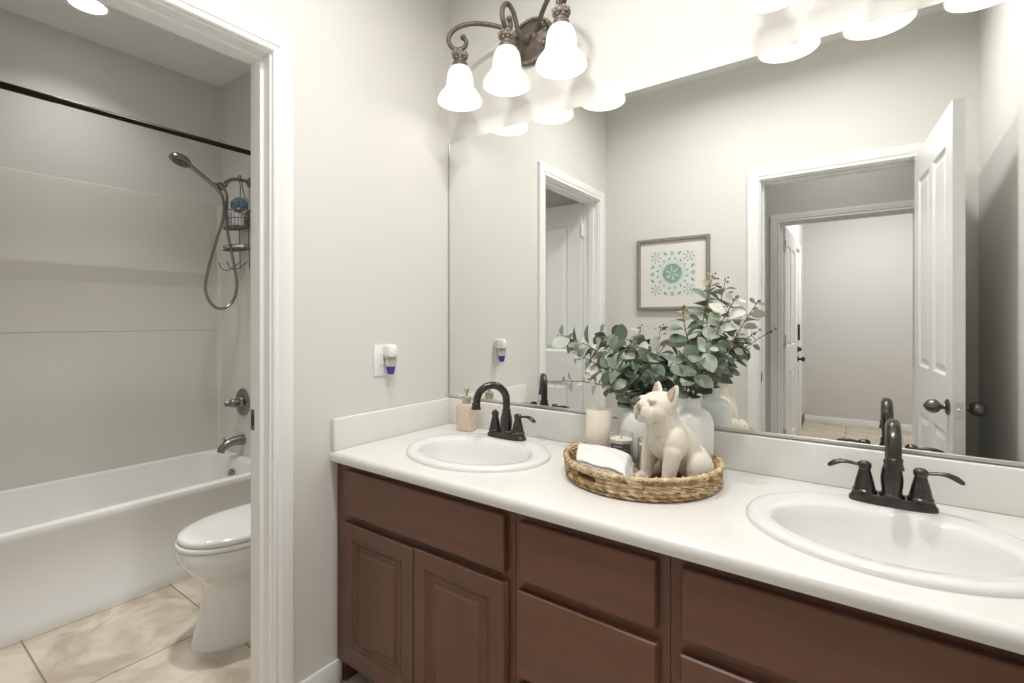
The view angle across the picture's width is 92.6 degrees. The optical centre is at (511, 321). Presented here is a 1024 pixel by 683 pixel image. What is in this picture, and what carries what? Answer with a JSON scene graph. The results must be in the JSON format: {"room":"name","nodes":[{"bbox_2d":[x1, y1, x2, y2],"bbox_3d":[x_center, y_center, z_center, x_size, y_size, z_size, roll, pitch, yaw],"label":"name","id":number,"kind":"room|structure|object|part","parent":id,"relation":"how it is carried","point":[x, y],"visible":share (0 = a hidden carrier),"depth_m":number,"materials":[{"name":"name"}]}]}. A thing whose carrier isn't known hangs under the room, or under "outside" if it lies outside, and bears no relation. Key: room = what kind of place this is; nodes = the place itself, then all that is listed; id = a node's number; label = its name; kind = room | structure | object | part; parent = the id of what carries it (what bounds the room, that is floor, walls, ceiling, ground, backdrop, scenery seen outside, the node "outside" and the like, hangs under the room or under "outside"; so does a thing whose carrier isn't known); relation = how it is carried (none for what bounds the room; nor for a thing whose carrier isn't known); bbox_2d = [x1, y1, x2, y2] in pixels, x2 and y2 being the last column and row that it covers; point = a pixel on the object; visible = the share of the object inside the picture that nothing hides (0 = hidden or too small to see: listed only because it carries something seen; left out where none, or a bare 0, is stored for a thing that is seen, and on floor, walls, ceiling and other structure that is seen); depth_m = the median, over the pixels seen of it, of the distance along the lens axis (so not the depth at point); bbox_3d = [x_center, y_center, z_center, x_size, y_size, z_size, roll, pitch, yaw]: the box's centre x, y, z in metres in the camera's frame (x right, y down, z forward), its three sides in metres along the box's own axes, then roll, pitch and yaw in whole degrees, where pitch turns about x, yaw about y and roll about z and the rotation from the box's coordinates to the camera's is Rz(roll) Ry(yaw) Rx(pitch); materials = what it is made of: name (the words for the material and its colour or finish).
{"room":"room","nodes":[
{"label":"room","id":0,"kind":"room"},
{"bbox_2d":[0,8,219,205],"bbox_3d":[-2.396,-0.139,2.603,0.120,2.768,1.770,0,0,36],"label":"wall","id":1,"kind":"structure","parent":0,"point":[39,136],"depth_m":2.69,"materials":[{"name":"paint"}]},
{"bbox_2d":[0,0,250,87],"bbox_3d":[-1.659,-1.563,2.073,1.935,0.080,1.770,0,0,36],"label":"ceiling","id":2,"kind":"structure","parent":0,"point":[121,31],"depth_m":2.63,"materials":[{"name":"paint"}]},
{"bbox_2d":[63,0,112,16],"bbox_3d":[-2.037,-1.519,2.348,0.190,0.008,0.190,0,0,36],"label":"recessed light","id":3,"kind":"object","parent":2,"relation":"in","point":[90,7],"visible":0.97,"depth_m":2.37,"materials":[{"name":"white"}]},
{"bbox_2d":[0,576,374,682],"bbox_3d":[-1.497,1.295,-0.367,5.050,0.100,5.800,0,0,36],"label":"floor","id":4,"kind":"structure","parent":0,"point":[146,637],"depth_m":1.84,"materials":[{"name":"tile"}]},
{"bbox_2d":[0,448,250,647],"bbox_3d":[-2.049,1.033,2.356,0.729,0.424,1.523,0,0,36],"label":"bathtub","id":5,"kind":"object","parent":4,"relation":"on","point":[72,548],"visible":0.68,"depth_m":2.23,"materials":[{"name":"ceramic"}]},
{"bbox_2d":[0,167,250,490],"bbox_3d":[-2.037,0.035,2.348,0.759,1.572,1.523,0,0,36],"label":"tub surround","id":6,"kind":"object","parent":5,"relation":"on","point":[114,352],"visible":0.86,"depth_m":2.71,"materials":[{"name":"white plastic"}]},
{"bbox_2d":[217,435,245,453],"bbox_3d":[-1.685,0.738,2.930,0.062,0.091,0.151,0,0,36],"label":"tub spout","id":7,"kind":"object","parent":6,"relation":"attached to","point":[240,439],"visible":1,"depth_m":2.92,"materials":[{"name":"silver metal"}]},
{"bbox_3d":[-1.599,0.035,2.955,0.759,1.572,0.026,0,0,36],"label":"panel","id":8,"kind":"part","parent":6,"relation":"part of","materials":[{"name":"white plastic"}]},
{"bbox_2d":[224,388,249,415],"bbox_3d":[-1.674,0.493,2.946,0.168,0.168,0.107,0,0,36],"label":"shower valve","id":9,"kind":"object","parent":6,"relation":"attached to","point":[241,402],"visible":1,"depth_m":2.95,"materials":[{"name":"silver metal"}]},
{"bbox_3d":[-1.682,0.493,2.935,0.057,0.052,0.079,0,0,36],"label":"valve knob","id":10,"kind":"part","parent":9,"relation":"part of","materials":[{"name":"silver metal"}]},
{"bbox_3d":[-1.682,0.918,2.927,0.072,0.072,0.015,0,0,36],"label":"overflow plate","id":11,"kind":"part","parent":5,"relation":"part of","materials":[{"name":"silver metal"}]},
{"bbox_2d":[175,503,250,652],"bbox_3d":[-1.030,0.877,2.107,0.452,0.736,0.720,0,0,36],"label":"toilet","id":12,"kind":"object","parent":4,"relation":"on","point":[214,550],"visible":0.39,"depth_m":1.87,"materials":[{"name":"ceramic"}]},
{"bbox_3d":[-1.088,0.849,2.026,0.366,0.018,0.522,0,0,36],"label":"seat","id":13,"kind":"part","parent":12,"relation":"part of","materials":[{"name":"plastic"}]},
{"bbox_3d":[-1.087,0.823,2.028,0.360,0.030,0.514,0,0,36],"label":"lid","id":14,"kind":"part","parent":12,"relation":"part of","materials":[{"name":"plastic"}]},
{"bbox_2d":[337,463,515,682],"bbox_3d":[-0.141,0.861,1.684,0.752,0.768,0.576,0,0,36],"label":"vanity cabinet","id":15,"kind":"object","parent":4,"relation":"on","point":[426,577],"visible":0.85,"depth_m":1.42,"materials":[{"name":"brown wood"}]},
{"bbox_3d":[-0.422,0.896,1.544,0.336,0.453,0.021,0,0,36],"label":"door","id":16,"kind":"part","parent":15,"relation":"part of","materials":[{"name":"brown wood"}]},
{"bbox_3d":[-0.285,0.569,1.446,0.662,0.146,0.021,0,0,36],"label":"drawer","id":17,"kind":"part","parent":15,"relation":"part of","materials":[{"name":"brown wood"}]},
{"bbox_3d":[-0.148,0.894,1.348,0.332,0.456,0.021,0,0,36],"label":"door","id":18,"kind":"part","parent":15,"relation":"part of","materials":[{"name":"brown wood"}]},
{"bbox_2d":[329,397,1023,654],"bbox_3d":[0.329,0.404,1.342,1.914,0.144,0.591,0,0,36],"label":"countertop","id":19,"kind":"structure","parent":15,"relation":"on","point":[715,531],"depth_m":1.17,"materials":[{"name":"white stone"}]},
{"bbox_2d":[456,387,476,431],"bbox_3d":[-0.186,0.354,1.975,0.071,0.173,0.066,0,0,30],"label":"soap dispenser","id":20,"kind":"object","parent":19,"relation":"on","point":[466,418],"visible":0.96,"depth_m":1.96,"materials":[{"name":"pink glass"}]},
{"bbox_2d":[406,433,550,472],"bbox_3d":[-0.117,0.503,1.646,0.516,0.155,0.424,0,0,36],"label":"sink","id":21,"kind":"object","parent":19,"relation":"in","point":[458,452],"visible":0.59,"depth_m":1.72,"materials":[{"name":"ceramic"}]},
{"bbox_2d":[471,381,535,440],"bbox_3d":[-0.024,0.322,1.764,0.228,0.208,0.170,0,0,36],"label":"faucet","id":22,"kind":"object","parent":19,"relation":"on","point":[505,431],"visible":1,"depth_m":1.77,"materials":[{"name":"brown metal"}]},
{"bbox_3d":[-0.070,0.312,1.771,0.156,0.188,0.049,0,0,-22],"label":"spout","id":23,"kind":"part","parent":22,"relation":"part of","materials":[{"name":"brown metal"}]},
{"bbox_3d":[-0.062,0.369,1.821,0.049,0.074,0.049,0,0,36],"label":"handle","id":24,"kind":"part","parent":22,"relation":"part of","materials":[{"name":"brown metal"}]},
{"bbox_3d":[-0.020,0.415,1.791,0.166,0.021,0.054,0,0,36],"label":"plate","id":25,"kind":"part","parent":22,"relation":"part of","materials":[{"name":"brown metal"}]},
{"bbox_3d":[0.021,0.369,1.761,0.049,0.074,0.049,0,0,36],"label":"handle","id":26,"kind":"part","parent":22,"relation":"part of","materials":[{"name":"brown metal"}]},
{"bbox_3d":[0.055,0.346,1.737,0.067,0.022,0.021,0,0,36],"label":"lever","id":27,"kind":"part","parent":22,"relation":"part of","materials":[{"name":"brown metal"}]},
{"bbox_2d":[563,440,724,502],"bbox_3d":[0.365,0.407,1.389,0.440,0.065,0.440,0,0,30],"label":"wicker tray","id":28,"kind":"object","parent":19,"relation":"on","point":[680,488],"visible":0.53,"depth_m":1.20,"materials":[{"name":"beige wicker"}]},
{"bbox_2d":[586,407,611,446],"bbox_3d":[0.270,0.350,1.516,0.079,0.157,0.079,0,0,36],"label":"pillar candle","id":29,"kind":"object","parent":28,"relation":"on","point":[598,419],"visible":0.77,"depth_m":1.48,"materials":[{"name":"wax"}]},
{"bbox_2d":[575,444,633,476],"bbox_3d":[0.247,0.395,1.343,0.222,0.067,0.165,0,0,36],"label":"folded towel","id":30,"kind":"object","parent":28,"relation":"on","point":[601,458],"visible":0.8,"depth_m":1.33,"materials":[{"name":"white fabric"}]},
{"bbox_2d":[609,430,633,462],"bbox_3d":[0.322,0.379,1.443,0.071,0.099,0.072,0,0,18],"label":"jar candle","id":31,"kind":"object","parent":28,"relation":"on","point":[621,440],"visible":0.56,"depth_m":1.42,"materials":[{"name":"clear glass"}]},
{"bbox_2d":[617,396,646,462],"bbox_3d":[0.390,0.328,1.527,0.120,0.200,0.120,0,0,36],"label":"vase","id":32,"kind":"object","parent":28,"relation":"on","point":[626,421],"visible":0.28,"depth_m":1.48,"materials":[{"name":"white glass"}]},
{"bbox_2d":[547,373,609,396],"bbox_3d":[0.245,0.239,1.579,0.292,0.154,0.077,0,0,26],"label":"branch","id":33,"kind":"object","parent":32,"relation":"in","point":[605,393],"visible":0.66,"depth_m":1.58,"materials":[{"name":"green plant"}]},
{"bbox_3d":[0.248,0.253,1.576,0.283,0.126,0.020,0,0,25],"label":"stem","id":34,"kind":"part","parent":33,"relation":"part of","materials":[{"name":"green plant"}]},
{"bbox_2d":[552,324,645,402],"bbox_3d":[0.281,0.163,1.574,0.308,0.307,0.137,0,0,30],"label":"branch","id":35,"kind":"object","parent":32,"relation":"in","point":[560,341],"visible":0.62,"depth_m":1.59,"materials":[{"name":"green plant"}]},
{"bbox_3d":[0.271,0.180,1.580,0.252,0.272,0.023,0,0,25],"label":"stem","id":36,"kind":"part","parent":35,"relation":"part of","materials":[{"name":"green plant"}]},
{"bbox_2d":[572,343,641,408],"bbox_3d":[0.302,0.194,1.547,0.233,0.246,0.111,0,0,20],"label":"branch","id":37,"kind":"object","parent":32,"relation":"in","point":[592,370],"visible":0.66,"depth_m":1.53,"materials":[{"name":"green plant"}]},
{"bbox_3d":[0.284,0.208,1.549,0.198,0.217,0.025,0,0,20],"label":"stem","id":38,"kind":"part","parent":37,"relation":"part of","materials":[{"name":"green plant"}]},
{"bbox_2d":[583,357,641,407],"bbox_3d":[0.327,0.213,1.512,0.211,0.207,0.110,0,0,-2],"label":"branch","id":39,"kind":"object","parent":32,"relation":"in","point":[619,384],"visible":0.82,"depth_m":1.49,"materials":[{"name":"green plant"}]},
{"bbox_3d":[0.320,0.229,1.499,0.150,0.175,0.026,0,0,-10],"label":"stem","id":40,"kind":"part","parent":39,"relation":"part of","materials":[{"name":"green plant"}]},
{"bbox_2d":[597,336,652,399],"bbox_3d":[0.364,0.182,1.548,0.184,0.268,0.117,0,0,13],"label":"branch","id":41,"kind":"object","parent":32,"relation":"in","point":[613,340],"visible":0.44,"depth_m":1.56,"materials":[{"name":"green plant"}]},
{"bbox_2d":[618,324,649,403],"bbox_3d":[0.390,0.162,1.538,0.140,0.308,0.118,0,0,10],"label":"branch","id":42,"kind":"object","parent":32,"relation":"in","point":[634,343],"visible":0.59,"depth_m":1.53,"materials":[{"name":"green plant"}]},
{"bbox_2d":[623,338,675,407],"bbox_3d":[0.402,0.183,1.484,0.130,0.266,0.170,0,0,-10],"label":"branch","id":43,"kind":"object","parent":32,"relation":"in","point":[654,369],"visible":0.82,"depth_m":1.47,"materials":[{"name":"green plant"}]},
{"bbox_3d":[0.418,0.188,1.469,0.019,0.257,0.109,0,0,-36],"label":"stem","id":44,"kind":"part","parent":43,"relation":"part of","materials":[{"name":"green plant"}]},
{"bbox_2d":[638,437,657,468],"bbox_3d":[0.393,0.385,1.419,0.056,0.086,0.056,0,0,36],"label":"jar candle","id":45,"kind":"object","parent":28,"relation":"on","point":[640,439],"visible":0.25,"depth_m":1.41,"materials":[{"name":"clear glass"}]},
{"bbox_2d":[633,381,713,477],"bbox_3d":[0.427,0.296,1.299,0.212,0.265,0.180,0,0,-14],"label":"dog figurine","id":46,"kind":"object","parent":28,"relation":"on","point":[667,438],"visible":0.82,"depth_m":1.25,"materials":[{"name":"white ceramic"}]},
{"bbox_2d":[676,395,713,460],"bbox_3d":[0.518,0.322,1.419,0.125,0.212,0.125,0,0,36],"label":"vase","id":47,"kind":"object","parent":28,"relation":"on","point":[699,420],"visible":0.49,"depth_m":1.37,"materials":[{"name":"white ceramic"}]},
{"bbox_2d":[665,305,706,391],"bbox_3d":[0.503,0.128,1.423,0.111,0.352,0.106,0,0,-1],"label":"branch","id":48,"kind":"object","parent":47,"relation":"in","point":[678,340],"visible":0.56,"depth_m":1.42,"materials":[{"name":"green plant"}]},
{"bbox_3d":[0.508,0.130,1.424,0.026,0.349,0.013,0,0,1],"label":"stem","id":49,"kind":"part","parent":48,"relation":"part of","materials":[{"name":"green plant"}]},
{"bbox_2d":[670,337,718,398],"bbox_3d":[0.509,0.172,1.352,0.111,0.264,0.166,0,0,-6],"label":"branch","id":50,"kind":"object","parent":47,"relation":"in","point":[708,361],"visible":0.88,"depth_m":1.34,"materials":[{"name":"green plant"}]},
{"bbox_3d":[0.510,0.187,1.347,0.013,0.235,0.136,0,0,-1],"label":"stem","id":51,"kind":"part","parent":50,"relation":"part of","materials":[{"name":"green plant"}]},
{"bbox_2d":[681,272,725,392],"bbox_3d":[0.552,0.081,1.424,0.129,0.446,0.130,0,0,36],"label":"branch","id":52,"kind":"object","parent":47,"relation":"in","point":[708,300],"visible":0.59,"depth_m":1.43,"materials":[{"name":"green plant"}]},
{"bbox_3d":[0.553,0.084,1.426,0.065,0.441,0.013,0,0,11],"label":"stem","id":53,"kind":"part","parent":52,"relation":"part of","materials":[{"name":"green plant"}]},
{"bbox_2d":[682,348,734,398],"bbox_3d":[0.556,0.188,1.401,0.155,0.234,0.114,0,0,36],"label":"branch","id":54,"kind":"object","parent":47,"relation":"in","point":[723,364],"visible":0.45,"depth_m":1.37,"materials":[{"name":"green plant"}]},
{"bbox_2d":[687,293,745,395],"bbox_3d":[0.564,0.114,1.355,0.164,0.380,0.122,0,0,36],"label":"branch","id":55,"kind":"object","parent":47,"relation":"in","point":[708,332],"visible":0.64,"depth_m":1.33,"materials":[{"name":"green plant"}]},
{"bbox_3d":[0.561,0.118,1.356,0.019,0.373,0.133,0,0,-36],"label":"stem","id":56,"kind":"part","parent":55,"relation":"part of","materials":[{"name":"green plant"}]},
{"bbox_2d":[695,328,760,394],"bbox_3d":[0.589,0.162,1.351,0.061,0.286,0.183,0,0,-45],"label":"branch","id":57,"kind":"object","parent":47,"relation":"in","point":[739,351],"visible":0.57,"depth_m":1.33,"materials":[{"name":"green plant"}]},
{"bbox_2d":[746,492,1023,598],"bbox_3d":[0.764,0.503,1.005,0.516,0.155,0.424,0,0,36],"label":"sink","id":58,"kind":"object","parent":19,"relation":"in","point":[941,551],"visible":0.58,"depth_m":1.03,"materials":[{"name":"ceramic"}]},
{"bbox_2d":[827,419,965,513],"bbox_3d":[0.878,0.322,1.136,0.190,0.208,0.190,0,0,-11],"label":"faucet","id":59,"kind":"object","parent":19,"relation":"on","point":[920,499],"visible":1,"depth_m":1.11,"materials":[{"name":"brown metal"}]},
{"bbox_3d":[0.808,0.346,1.192,0.067,0.022,0.021,0,0,36],"label":"lever","id":60,"kind":"part","parent":59,"relation":"part of","materials":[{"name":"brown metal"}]},
{"bbox_3d":[0.842,0.369,1.168,0.049,0.074,0.049,0,0,36],"label":"handle","id":61,"kind":"part","parent":59,"relation":"part of","materials":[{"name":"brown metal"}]},
{"bbox_3d":[0.852,0.312,1.094,0.049,0.188,0.156,0,0,36],"label":"spout","id":62,"kind":"part","parent":59,"relation":"part of","materials":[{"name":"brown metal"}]},
{"bbox_3d":[0.883,0.415,1.138,0.166,0.021,0.054,0,0,36],"label":"plate","id":63,"kind":"part","parent":59,"relation":"part of","materials":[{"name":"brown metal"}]},
{"bbox_3d":[0.925,0.369,1.108,0.049,0.074,0.049,0,0,36],"label":"handle","id":64,"kind":"part","parent":59,"relation":"part of","materials":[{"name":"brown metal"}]},
{"bbox_3d":[0.959,0.346,1.083,0.067,0.022,0.021,0,0,36],"label":"lever","id":65,"kind":"part","parent":59,"relation":"part of","materials":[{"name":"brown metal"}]},
{"bbox_2d":[516,513,670,682],"bbox_3d":[0.325,0.861,1.349,0.393,0.768,0.576,0,0,36],"label":"vanity cabinet","id":66,"kind":"object","parent":4,"relation":"on","point":[591,608],"visible":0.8,"depth_m":1.11,"materials":[{"name":"brown wood"}]},
{"bbox_3d":[0.162,0.777,1.125,0.353,0.214,0.021,0,0,36],"label":"drawer","id":67,"kind":"part","parent":66,"relation":"part of","materials":[{"name":"brown wood"}]},
{"bbox_3d":[0.162,0.571,1.124,0.347,0.143,0.021,0,0,36],"label":"drawer","id":68,"kind":"part","parent":66,"relation":"part of","materials":[{"name":"brown wood"}]},
{"bbox_2d":[671,556,1023,682],"bbox_3d":[0.796,0.861,1.009,0.764,0.768,0.576,0,0,36],"label":"vanity cabinet","id":69,"kind":"object","parent":4,"relation":"on","point":[726,627],"visible":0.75,"depth_m":0.87,"materials":[{"name":"brown wood"}]},
{"bbox_3d":[0.486,0.897,0.891,0.351,0.451,0.021,0,0,36],"label":"door","id":70,"kind":"part","parent":69,"relation":"part of","materials":[{"name":"brown wood"}]},
{"bbox_2d":[220,69,250,204],"bbox_3d":[-1.128,-0.139,2.707,1.815,2.768,0.120,0,0,36],"label":"wall","id":71,"kind":"structure","parent":0,"point":[235,96],"depth_m":3.06,"materials":[{"name":"paint"}]},
{"bbox_2d":[0,81,250,154],"bbox_3d":[-1.672,-0.869,2.085,0.064,0.064,1.524,0,0,36],"label":"shower curtain rod","id":72,"kind":"object","parent":71,"relation":"attached to","point":[3,85],"visible":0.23,"depth_m":2.06,"materials":[{"name":"brown metal"}]},
{"bbox_2d":[168,152,250,309],"bbox_3d":[-1.715,-0.488,2.795,0.112,0.848,0.423,0,0,36],"label":"shower","id":73,"kind":"object","parent":71,"relation":"attached to","point":[179,159],"visible":1,"depth_m":2.82,"materials":[{"name":"silver metal"}]},
{"bbox_2d":[218,175,250,270],"bbox_3d":[-1.644,-0.585,2.894,0.236,0.572,0.132,0,0,36],"label":"shower caddy","id":74,"kind":"object","parent":73,"relation":"hanging from","point":[235,249],"visible":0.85,"depth_m":2.89,"materials":[{"name":"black metal"}]},
{"bbox_2d":[224,213,244,228],"bbox_3d":[-1.653,-0.599,2.915,0.152,0.084,0.084,0,0,36],"label":"shampoo bottle","id":75,"kind":"object","parent":74,"relation":"in","point":[237,221],"visible":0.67,"depth_m":2.87,"materials":[{"name":"white plastic"}]},
{"bbox_2d":[222,208,250,230],"bbox_3d":[-1.637,-0.602,2.903,0.236,0.101,0.110,0,0,36],"label":"basket","id":76,"kind":"object","parent":74,"relation":"on","point":[247,226],"depth_m":2.86,"materials":[{"name":"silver metal"}]},
{"bbox_2d":[223,244,249,251],"bbox_3d":[-1.636,-0.436,2.905,0.226,0.024,0.102,0,0,36],"label":"soap shelf","id":77,"kind":"object","parent":74,"relation":"attached to","point":[235,249],"depth_m":2.89,"materials":[{"name":"silver metal"}]},
{"bbox_2d":[230,197,247,212],"bbox_3d":[-1.609,-0.685,2.881,0.145,0.091,0.079,0,0,36],"label":"loofah","id":78,"kind":"object","parent":74,"relation":"in","point":[238,202],"visible":0.89,"depth_m":2.85,"materials":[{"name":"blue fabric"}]},
{"bbox_3d":[-1.633,-0.834,2.908,0.060,0.071,0.144,0,0,36],"label":"shower arm","id":79,"kind":"part","parent":73,"relation":"part of","materials":[{"name":"silver metal"}]},
{"bbox_2d":[214,0,448,682],"bbox_3d":[-0.794,-0.139,1.520,0.115,2.768,1.616,0,0,36],"label":"wall","id":80,"kind":"structure","parent":0,"point":[371,129],"depth_m":1.73,"materials":[{"name":"paint"}]},
{"bbox_2d":[96,0,270,682],"bbox_3d":[-0.999,0.179,1.252,0.134,2.133,0.836,0,0,36],"label":"trim","id":81,"kind":"structure","parent":80,"relation":"attached to","point":[154,12],"depth_m":1.51,"materials":[{"name":"white paint"}]},
{"bbox_3d":[-0.822,0.313,1.552,0.026,0.065,0.002,0,0,36],"label":"strike plate","id":82,"kind":"part","parent":81,"relation":"part of","materials":[{"name":"silver metal"}]},
{"bbox_2d":[157,0,293,682],"bbox_3d":[-0.937,0.179,1.207,0.019,2.133,0.836,0,0,36],"label":"trim","id":83,"kind":"structure","parent":80,"relation":"attached to","point":[281,47],"depth_m":1.51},
{"bbox_2d":[300,658,341,682],"bbox_3d":[-0.641,1.203,1.623,0.013,0.085,0.170,0,0,36],"label":"baseboard","id":84,"kind":"structure","parent":80,"relation":"attached to","point":[332,672],"depth_m":1.65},
{"bbox_2d":[374,345,388,375],"bbox_3d":[-0.489,0.146,1.837,0.008,0.116,0.072,0,0,36],"label":"wall outlet","id":85,"kind":"object","parent":80,"relation":"attached to","point":[380,369],"visible":0.83,"depth_m":1.83,"materials":[{"name":"white plastic"}]},
{"bbox_2d":[379,351,385,368],"bbox_3d":[-0.486,0.146,1.836,0.003,0.066,0.034,0,0,36],"label":"receptacle","id":86,"kind":"object","parent":85,"relation":"attached to","point":[382,365],"depth_m":1.84,"materials":[{"name":"white plastic"}]},
{"bbox_2d":[384,344,397,373],"bbox_3d":[-0.455,0.143,1.838,0.044,0.111,0.043,0,0,36],"label":"air freshener","id":87,"kind":"object","parent":85,"relation":"attached to","point":[390,350],"visible":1,"depth_m":1.82,"materials":[{"name":"white plastic"}]},
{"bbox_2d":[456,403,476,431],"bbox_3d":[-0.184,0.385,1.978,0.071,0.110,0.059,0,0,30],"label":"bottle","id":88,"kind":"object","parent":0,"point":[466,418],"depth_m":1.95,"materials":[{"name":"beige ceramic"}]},
{"bbox_2d":[449,0,948,143],"bbox_3d":[0.539,-0.139,1.630,2.150,2.768,0.120,0,0,36],"label":"wall","id":89,"kind":"structure","parent":0,"point":[627,46],"depth_m":1.65,"materials":[{"name":"paint"}]},
{"bbox_2d":[437,0,587,111],"bbox_3d":[0.004,-1.003,1.786,0.621,0.320,0.252,0,0,36],"label":"vanity light","id":90,"kind":"object","parent":89,"relation":"attached to","point":[555,54],"visible":1,"depth_m":1.79,"materials":[{"name":"white glass"}]},
{"bbox_3d":[-0.200,-0.911,1.885,0.173,0.136,0.173,0,0,36],"label":"lamp shade","id":91,"kind":"part","parent":90,"relation":"part of","materials":[{"name":"white glass"}]},
{"bbox_3d":[-0.094,-1.097,1.888,0.318,0.119,0.033,0,0,1],"label":"arm","id":92,"kind":"part","parent":90,"relation":"part of","materials":[{"name":"brown metal"}]},
{"bbox_3d":[-0.019,-0.911,1.754,0.173,0.136,0.173,0,0,36],"label":"lamp shade","id":93,"kind":"part","parent":90,"relation":"part of","materials":[{"name":"white glass"}]},
{"bbox_3d":[0.015,-1.094,1.801,0.034,0.112,0.189,0,0,36],"label":"arm","id":94,"kind":"part","parent":90,"relation":"part of","materials":[{"name":"brown metal"}]},
{"bbox_3d":[0.069,-1.075,1.875,0.200,0.176,0.032,0,0,36],"label":"plate","id":95,"kind":"part","parent":90,"relation":"part of","materials":[{"name":"brown metal"}]},
{"bbox_3d":[0.133,-1.097,1.724,0.033,0.119,0.318,0,0,-20],"label":"arm","id":96,"kind":"part","parent":90,"relation":"part of","materials":[{"name":"brown metal"}]},
{"bbox_3d":[0.163,-0.911,1.623,0.173,0.136,0.173,0,0,36],"label":"lamp shade","id":97,"kind":"part","parent":90,"relation":"part of","materials":[{"name":"white glass"}]},
{"bbox_2d":[448,397,1023,517],"bbox_3d":[0.496,0.386,1.574,1.914,0.109,0.020,0,0,36],"label":"backsplash","id":98,"kind":"structure","parent":89,"relation":"attached to","point":[999,489],"depth_m":1.32,"materials":[{"name":"white stone"}]},
{"bbox_2d":[449,0,1023,467],"bbox_3d":[0.499,-0.221,1.578,1.906,1.104,0.009,0,0,36],"label":"mirror","id":99,"kind":"object","parent":89,"relation":"attached to","point":[860,189],"visible":0.79,"depth_m":1.37,"materials":[{"name":"silver mirror"}]},
{"bbox_2d":[736,0,797,13],"bbox_3d":[0.875,-1.003,1.159,0.621,0.320,0.252,0,0,36],"label":"vanity light","id":100,"kind":"object","parent":89,"relation":"attached to","point":[747,6],"visible":1,"depth_m":1.33,"materials":[{"name":"white glass"}]}
]}

